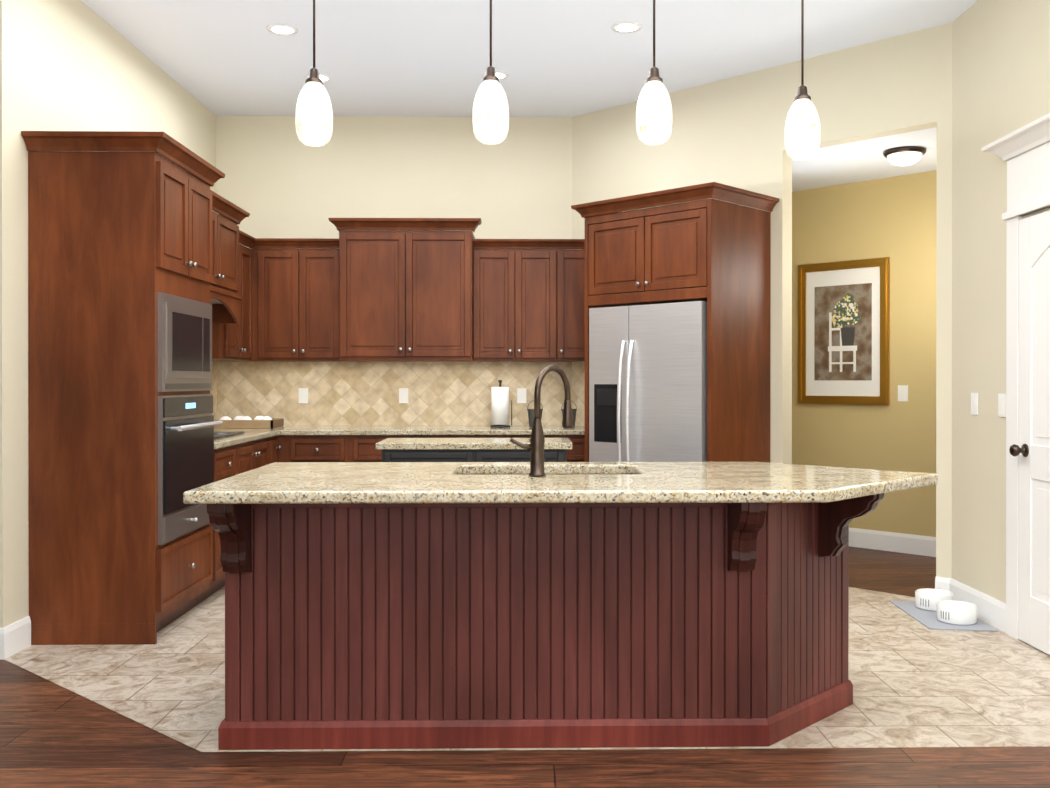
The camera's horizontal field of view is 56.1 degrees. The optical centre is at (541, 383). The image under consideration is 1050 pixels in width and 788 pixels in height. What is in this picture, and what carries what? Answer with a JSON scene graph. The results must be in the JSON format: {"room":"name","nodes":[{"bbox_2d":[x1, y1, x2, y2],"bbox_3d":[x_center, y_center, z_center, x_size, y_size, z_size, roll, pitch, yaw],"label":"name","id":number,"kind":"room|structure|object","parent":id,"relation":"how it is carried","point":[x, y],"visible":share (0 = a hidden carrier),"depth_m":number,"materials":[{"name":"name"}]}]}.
{"room":"kitchen","nodes":[
{"label":"kitchen","id":0,"kind":"room"},
{"bbox_2d":[0,0,19,627],"bbox_3d":[-4.216,-0.397,4.504,3.530,3.300,0.120,0,0,-1],"label":"wall","id":1,"kind":"structure","parent":0,"point":[9,318],"depth_m":4.53,"materials":[{"name":"paint"}]},
{"bbox_2d":[0,616,30,659],"bbox_3d":[-4.208,1.183,4.553,3.546,0.140,0.241,0,0,-1],"label":"baseboard","id":2,"kind":"structure","parent":1,"relation":"attached to","point":[15,637],"depth_m":4.56,"materials":[{"name":"white wood"}]},
{"bbox_2d":[16,0,215,618],"bbox_3d":[-2.538,-0.401,6.142,0.120,3.300,3.100,0,0,-1],"label":"wall","id":3,"kind":"structure","parent":0,"point":[72,65],"depth_m":5.16,"materials":[{"name":"paint"}]},
{"bbox_2d":[210,361,216,419],"bbox_3d":[-2.481,0.083,6.556,0.008,0.500,2.035,0,0,-1],"label":"backsplash","id":4,"kind":"structure","parent":3,"relation":"attached to","point":[213,391],"depth_m":7.50,"materials":[{"name":"tile"}]},
{"bbox_2d":[221,199,244,298],"bbox_3d":[-2.228,-0.851,6.022,0.490,0.560,0.970,0,0,-1],"label":"upper cabinet","id":5,"kind":"object","parent":3,"relation":"attached to","point":[232,252],"depth_m":6.33,"materials":[{"name":"brown wood"}]},
{"bbox_2d":[221,235,252,361],"bbox_3d":[-2.302,-0.610,6.873,0.370,0.893,0.724,0,0,-1],"label":"upper cabinet","id":6,"kind":"object","parent":3,"relation":"attached to","point":[236,314],"depth_m":6.95,"materials":[{"name":"brown wood"}]},
{"bbox_2d":[216,116,571,246],"bbox_3d":[-1.178,-0.406,7.654,2.890,3.300,0.120,0,0,-1],"label":"wall","id":7,"kind":"structure","parent":0,"point":[280,180],"depth_m":7.59,"materials":[{"name":"paint"}]},
{"bbox_2d":[253,237,328,361],"bbox_3d":[-1.812,-0.611,7.388,0.667,0.893,0.384,0,0,-1],"label":"upper cabinet","id":8,"kind":"object","parent":7,"relation":"attached to","point":[291,275],"depth_m":7.23,"materials":[{"name":"brown wood"}]},
{"bbox_2d":[217,361,571,425],"bbox_3d":[-1.131,0.080,7.593,2.740,0.500,0.008,0,0,-1],"label":"backsplash","id":9,"kind":"structure","parent":7,"relation":"attached to","point":[367,393],"depth_m":7.59,"materials":[{"name":"tile"}]},
{"bbox_2d":[299,388,307,402],"bbox_3d":[-1.831,0.098,7.572,0.072,0.116,0.008,0,0,-1],"label":"electrical outlet","id":10,"kind":"object","parent":9,"relation":"attached to","point":[303,395],"visible":1,"depth_m":7.57,"materials":[{"name":"white plastic"}]},
{"bbox_2d":[399,388,407,402],"bbox_3d":[-1.061,0.098,7.585,0.072,0.116,0.008,0,0,-1],"label":"electrical outlet","id":11,"kind":"object","parent":9,"relation":"attached to","point":[403,395],"visible":1,"depth_m":7.58,"materials":[{"name":"white plastic"}]},
{"bbox_2d":[517,388,525,402],"bbox_3d":[-0.151,0.098,7.600,0.072,0.116,0.008,0,0,-1],"label":"electrical outlet","id":12,"kind":"object","parent":9,"relation":"attached to","point":[521,395],"visible":1,"depth_m":7.60,"materials":[{"name":"white plastic"}]},
{"bbox_2d":[329,218,480,361],"bbox_3d":[-0.993,-0.680,7.378,1.074,1.030,0.430,0,0,-1],"label":"upper cabinet","id":13,"kind":"object","parent":7,"relation":"attached to","point":[401,289],"depth_m":7.17,"materials":[{"name":"brown wood"}]},
{"bbox_2d":[481,239,564,361],"bbox_3d":[-0.173,-0.612,7.432,0.672,0.893,0.350,0,0,-1],"label":"upper cabinet","id":14,"kind":"object","parent":7,"relation":"attached to","point":[523,280],"depth_m":7.26,"materials":[{"name":"brown wood"}]},
{"bbox_2d":[565,239,576,361],"bbox_3d":[0.307,-0.612,7.440,0.495,0.893,0.350,0,0,-1],"label":"upper cabinet","id":15,"kind":"object","parent":7,"relation":"attached to","point":[570,244],"depth_m":7.27,"materials":[{"name":"brown wood"}]},
{"bbox_2d":[0,546,1049,787],"bbox_3d":[-0.225,1.280,4.165,11.500,0.048,12.500,0,0,-1],"label":"floor","id":16,"kind":"structure","parent":0,"point":[52,734],"depth_m":3.27,"materials":[{"name":"brown wood"}]},
{"bbox_2d":[571,182,778,462],"bbox_3d":[0.867,0.028,6.488,1.334,2.440,1.334,0,0,-1],"label":"cabinet","id":17,"kind":"object","parent":16,"relation":"on","point":[678,296],"depth_m":6.19,"materials":[{"name":"brown wood"}]},
{"bbox_2d":[5,586,1049,751],"bbox_3d":[-0.067,1.266,5.497,4.800,0.030,4.240,0,0,-1],"label":"floor","id":18,"kind":"structure","parent":0,"point":[916,683],"depth_m":4.12,"materials":[{"name":"beige tile"}]},
{"bbox_2d":[25,131,220,644],"bbox_3d":[-2.141,0.032,5.124,0.634,2.440,0.830,0,0,-1],"label":"tall cabinet","id":19,"kind":"object","parent":18,"relation":"on","point":[155,289],"depth_m":4.71,"materials":[{"name":"brown wood"}]},
{"bbox_2d":[221,451,240,587],"bbox_3d":[-2.159,0.812,5.786,0.620,0.875,0.487,0,0,-1],"label":"base cabinet","id":20,"kind":"object","parent":18,"relation":"on","point":[230,460],"depth_m":5.87,"materials":[{"name":"brown wood"}]},
{"bbox_2d":[241,451,272,472],"bbox_3d":[-2.168,0.811,6.362,0.620,0.875,0.892,0,0,-1],"label":"base cabinet","id":21,"kind":"object","parent":18,"relation":"on","point":[250,460],"depth_m":6.35,"materials":[{"name":"brown wood"}]},
{"bbox_2d":[273,451,276,462],"bbox_3d":[-2.176,0.809,6.834,0.620,0.875,0.277,0,0,-1],"label":"base cabinet","id":22,"kind":"object","parent":18,"relation":"on","point":[274,452],"depth_m":6.93,"materials":[{"name":"brown wood"}]},
{"bbox_2d":[277,451,348,461],"bbox_3d":[-1.631,0.808,7.262,0.524,0.875,0.650,0,0,-1],"label":"base cabinet","id":23,"kind":"object","parent":18,"relation":"on","point":[282,456],"depth_m":6.98,"materials":[{"name":"brown wood"}]},
{"bbox_2d":[221,427,676,450],"bbox_3d":[-0.864,0.351,6.582,3.235,0.038,2.033,0,0,-1],"label":"countertop","id":24,"kind":"structure","parent":23,"relation":"on","point":[279,438],"depth_m":6.97,"materials":[{"name":"beige stone"}]},
{"bbox_2d":[221,431,244,438],"bbox_3d":[-2.174,0.327,6.121,0.440,0.010,0.760,0,0,-1],"label":"cooktop","id":25,"kind":"object","parent":24,"relation":"in","point":[223,433],"depth_m":6.32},
{"bbox_2d":[214,416,283,427],"bbox_3d":[-2.177,0.286,7.315,0.440,0.085,0.330,0,0,-1],"label":"basket","id":26,"kind":"object","parent":24,"relation":"on","point":[249,422],"visible":0.9,"depth_m":7.15,"materials":[{"name":"wicker"}]},
{"bbox_2d":[490,380,511,427],"bbox_3d":[-0.301,0.153,7.360,0.164,0.352,0.150,0,0,-1],"label":"paper towel holder","id":27,"kind":"object","parent":24,"relation":"on","point":[499,406],"visible":0.98,"depth_m":7.30,"materials":[{"name":"white paper"}]},
{"bbox_2d":[527,400,542,426],"bbox_3d":[-0.047,0.228,7.355,0.120,0.202,0.114,0,0,-1],"label":"bucket","id":28,"kind":"object","parent":24,"relation":"on","point":[531,415],"visible":0.5,"depth_m":7.32,"materials":[{"name":"grey metal"}]},
{"bbox_2d":[561,400,576,426],"bbox_3d":[0.207,0.228,7.359,0.120,0.202,0.114,0,0,-1],"label":"bucket","id":29,"kind":"object","parent":24,"relation":"on","point":[574,413],"visible":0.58,"depth_m":7.33,"materials":[{"name":"grey metal"}]},
{"bbox_2d":[349,451,381,461],"bbox_3d":[-0.958,0.808,7.289,0.823,0.875,0.617,0,0,-1],"label":"base cabinet","id":30,"kind":"object","parent":18,"relation":"on","point":[354,456],"depth_m":6.99,"materials":[{"name":"brown wood"}]},
{"bbox_2d":[376,438,571,461],"bbox_3d":[-0.381,0.792,5.750,1.100,0.914,0.522,0,0,-1],"label":"kitchen island","id":31,"kind":"object","parent":18,"relation":"on","point":[450,449],"visible":0.15,"depth_m":5.53,"materials":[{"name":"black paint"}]},
{"bbox_2d":[207,505,876,749],"bbox_3d":[0.067,0.818,3.667,2.357,0.877,0.982,0,0,-1],"label":"kitchen island","id":32,"kind":"object","parent":18,"relation":"on","point":[537,601],"depth_m":3.40,"materials":[{"name":"brown wood"}]},
{"bbox_2d":[183,462,937,504],"bbox_3d":[0.174,0.359,3.663,2.620,0.040,1.110,0,0,-1],"label":"island countertop","id":33,"kind":"structure","parent":32,"relation":"on","point":[276,483],"depth_m":3.36,"materials":[{"name":"beige stone"}]},
{"bbox_2d":[511,365,572,476],"bbox_3d":[0.004,0.135,3.647,0.238,0.406,0.209,0,0,-1],"label":"faucet","id":34,"kind":"object","parent":33,"relation":"on","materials":[{"name":"brown metal"}]},
{"bbox_2d":[459,469,630,472],"bbox_3d":[0.021,0.479,3.861,0.760,0.224,0.450,0,0,-1],"label":"sink","id":35,"kind":"object","parent":33,"relation":"in","point":[460,470],"depth_m":4.07,"materials":[{"name":"beige stone"}]},
{"bbox_2d":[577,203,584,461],"bbox_3d":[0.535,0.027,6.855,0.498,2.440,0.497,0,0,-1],"label":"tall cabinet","id":36,"kind":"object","parent":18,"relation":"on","point":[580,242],"depth_m":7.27,"materials":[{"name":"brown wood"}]},
{"bbox_2d":[585,303,600,461],"bbox_3d":[0.470,0.333,6.469,0.299,1.830,0.332,0,0,-1],"label":"fridge","id":37,"kind":"object","parent":18,"relation":"on","point":[593,312],"depth_m":6.55,"materials":[{"name":"silver metal"}]},
{"bbox_2d":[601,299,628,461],"bbox_3d":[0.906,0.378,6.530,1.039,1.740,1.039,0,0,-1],"label":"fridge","id":38,"kind":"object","parent":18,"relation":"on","point":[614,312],"depth_m":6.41,"materials":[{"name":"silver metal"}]},
{"bbox_2d":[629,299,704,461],"bbox_3d":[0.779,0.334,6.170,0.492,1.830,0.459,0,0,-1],"label":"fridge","id":39,"kind":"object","parent":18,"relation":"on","point":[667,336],"depth_m":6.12,"materials":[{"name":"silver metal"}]},
{"bbox_2d":[705,183,778,462],"bbox_3d":[1.245,0.029,6.169,0.498,2.440,0.497,0,0,-1],"label":"panel","id":40,"kind":"object","parent":18,"relation":"on","point":[737,237],"depth_m":6.11,"materials":[{"name":"brown wood"}]},
{"bbox_2d":[890,601,998,631],"bbox_3d":[2.137,1.248,5.294,0.340,0.005,0.680,0,0,-1],"label":"pet mat","id":41,"kind":"object","parent":18,"relation":"on","point":[927,619],"visible":0.57,"depth_m":5.14,"materials":[{"name":"grey rubber"}]},
{"bbox_2d":[915,588,952,610],"bbox_3d":[2.174,1.200,5.454,0.196,0.086,0.196,0,0,-1],"label":"pet bowl","id":42,"kind":"object","parent":41,"relation":"on","point":[928,599],"visible":0.75,"depth_m":5.40,"materials":[{"name":"white ceramic"}]},
{"bbox_2d":[937,600,976,624],"bbox_3d":[2.174,1.201,5.154,0.196,0.086,0.196,0,0,-1],"label":"pet bowl","id":43,"kind":"object","parent":41,"relation":"on","point":[954,612],"visible":1,"depth_m":5.08,"materials":[{"name":"white ceramic"}]},
{"bbox_2d":[81,0,977,116],"bbox_3d":[-0.225,-2.096,4.155,11.500,0.100,12.500,0,0,-1],"label":"ceiling","id":44,"kind":"structure","parent":0,"point":[431,58],"depth_m":5.96,"materials":[{"name":"paint"}]},
{"bbox_2d":[267,24,297,35],"bbox_3d":[-1.500,-2.046,5.704,0.176,0.005,0.176,0,0,-1],"label":"recessed light","id":45,"kind":"object","parent":44,"relation":"in","point":[282,29],"visible":1,"depth_m":5.70,"materials":[{"name":"white"}]},
{"bbox_2d":[295,0,332,146],"bbox_3d":[-0.830,-1.456,3.596,0.134,1.174,0.134,0,0,-1],"label":"pendant light","id":46,"kind":"object","parent":44,"relation":"hanging from","point":[314,120],"visible":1,"depth_m":3.55,"materials":[{"name":"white glass"}]},
{"bbox_2d":[305,74,331,81],"bbox_3d":[-1.496,-2.049,6.614,0.176,0.005,0.176,0,0,-1],"label":"recessed light","id":47,"kind":"object","parent":44,"relation":"in","point":[325,78],"visible":0.56,"depth_m":6.60,"materials":[{"name":"white"}]},
{"bbox_2d":[473,0,508,143],"bbox_3d":[-0.185,-1.461,3.607,0.134,1.164,0.134,0,0,-1],"label":"pendant light","id":48,"kind":"object","parent":44,"relation":"hanging from","point":[490,116],"visible":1,"depth_m":3.56,"materials":[{"name":"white glass"}]},
{"bbox_2d":[483,71,508,79],"bbox_3d":[-0.304,-2.049,6.564,0.176,0.005,0.176,0,0,-1],"label":"recessed light","id":49,"kind":"object","parent":44,"relation":"in","point":[501,75],"visible":0.5,"depth_m":6.55,"materials":[{"name":"white"}]},
{"bbox_2d":[611,22,641,32],"bbox_3d":[0.490,-2.046,5.667,0.176,0.005,0.176,0,0,-1],"label":"recessed light","id":50,"kind":"object","parent":44,"relation":"in","point":[626,27],"visible":1,"depth_m":5.66,"materials":[{"name":"white"}]},
{"bbox_2d":[636,0,671,144],"bbox_3d":[0.414,-1.461,3.617,0.134,1.164,0.134,0,0,-1],"label":"pendant light","id":51,"kind":"object","parent":44,"relation":"hanging from","point":[654,117],"visible":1,"depth_m":3.57,"materials":[{"name":"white glass"}]},
{"bbox_2d":[784,0,820,159],"bbox_3d":[1.002,-1.452,3.777,0.134,1.184,0.134,0,0,-1],"label":"pendant light","id":52,"kind":"object","parent":44,"relation":"hanging from","point":[802,133],"visible":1,"depth_m":3.73,"materials":[{"name":"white glass"}]},
{"bbox_2d":[572,22,951,577],"bbox_3d":[1.358,-0.403,6.618,3.100,3.300,0.120,0,0,44],"label":"wall","id":53,"kind":"structure","parent":0,"point":[730,131],"depth_m":6.37,"materials":[{"name":"paint"}]},
{"bbox_2d":[572,361,584,425],"bbox_3d":[0.495,0.080,7.366,0.721,0.500,0.008,0,0,44],"label":"backsplash","id":54,"kind":"structure","parent":53,"relation":"attached to","point":[578,384],"depth_m":7.56,"materials":[{"name":"tile"}]},
{"bbox_2d":[585,183,704,306],"bbox_3d":[0.892,-0.855,6.511,1.150,0.675,1.149,0,0,-1],"label":"upper cabinet","id":55,"kind":"object","parent":53,"relation":"attached to","point":[658,252],"depth_m":6.24,"materials":[{"name":"brown wood"}]},
{"bbox_2d":[849,528,949,590],"bbox_3d":[2.301,1.177,6.590,3.800,0.140,1.416,0,0,44],"label":"baseboard","id":56,"kind":"structure","parent":53,"relation":"attached to","point":[897,542],"depth_m":7.24,"materials":[{"name":"white wood"}]},
{"bbox_2d":[792,170,936,536],"bbox_3d":[2.828,-0.139,7.132,4.000,2.770,0.100,0,0,44],"label":"wall","id":57,"kind":"structure","parent":0,"point":[894,219],"depth_m":7.28,"materials":[{"name":"paint"}]},
{"bbox_2d":[798,257,889,404],"bbox_3d":[2.303,-0.385,7.539,0.738,1.092,0.038,0,0,44],"label":"picture frame","id":58,"kind":"object","parent":57,"relation":"attached to","point":[843,332],"visible":0.98,"depth_m":7.53,"materials":[{"name":"gold metal"}]},
{"bbox_2d":[898,385,907,400],"bbox_3d":[2.653,0.076,7.224,0.075,0.118,0.008,0,0,44],"label":"light switch","id":59,"kind":"object","parent":57,"relation":"attached to","point":[902,392],"visible":1,"depth_m":7.22,"materials":[{"name":"white plastic"}]},
{"bbox_2d":[792,127,936,191],"bbox_3d":[2.383,-1.563,6.667,4.000,0.080,1.380,0,0,44],"label":"ceiling","id":60,"kind":"structure","parent":0,"point":[854,162],"depth_m":6.83,"materials":[{"name":"paint"}]},
{"bbox_2d":[883,146,925,165],"bbox_3d":[2.379,-1.474,6.448,0.268,0.094,0.268,0,0,44],"label":"light","id":61,"kind":"object","parent":60,"relation":"attached to","point":[904,156],"visible":1,"depth_m":6.37,"materials":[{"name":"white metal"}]},
{"bbox_2d":[952,0,1049,602],"bbox_3d":[2.455,-0.389,1.804,0.120,3.300,7.700,0,0,-1],"label":"wall","id":62,"kind":"structure","parent":0,"point":[1000,68],"depth_m":5.21,"materials":[{"name":"paint"}]},
{"bbox_2d":[971,393,977,414],"bbox_3d":[2.332,0.111,5.304,0.008,0.118,0.075,0,0,-1],"label":"light switch","id":63,"kind":"object","parent":62,"relation":"attached to","point":[974,403],"visible":1,"depth_m":5.29,"materials":[{"name":"white plastic"}]},
{"bbox_2d":[949,578,1005,632],"bbox_3d":[2.387,1.191,1.777,0.016,0.140,7.640,0,0,-1],"label":"baseboard","id":64,"kind":"structure","parent":62,"relation":"attached to","point":[991,610],"depth_m":5.17,"materials":[{"name":"white wood"}]},
{"bbox_2d":[998,393,1005,416],"bbox_3d":[2.337,0.112,4.994,0.008,0.118,0.075,0,0,-1],"label":"light switch","id":65,"kind":"object","parent":62,"relation":"attached to","point":[1001,405],"visible":1,"depth_m":4.99,"materials":[{"name":"white plastic"}]},
{"bbox_2d":[981,113,1049,639],"bbox_3d":[2.295,0.031,4.339,0.111,2.445,1.320,0,0,-1],"label":"door frame","id":66,"kind":"structure","parent":62,"relation":"attached to","point":[1028,182],"depth_m":4.82,"materials":[{"name":"white wood"}]},
{"bbox_2d":[1009,210,1049,654],"bbox_3d":[2.301,0.227,4.339,0.091,2.037,0.900,0,0,-1],"label":"door","id":67,"kind":"structure","parent":62,"relation":"in","point":[1031,450],"depth_m":4.65,"materials":[{"name":"white wood"}]}
]}

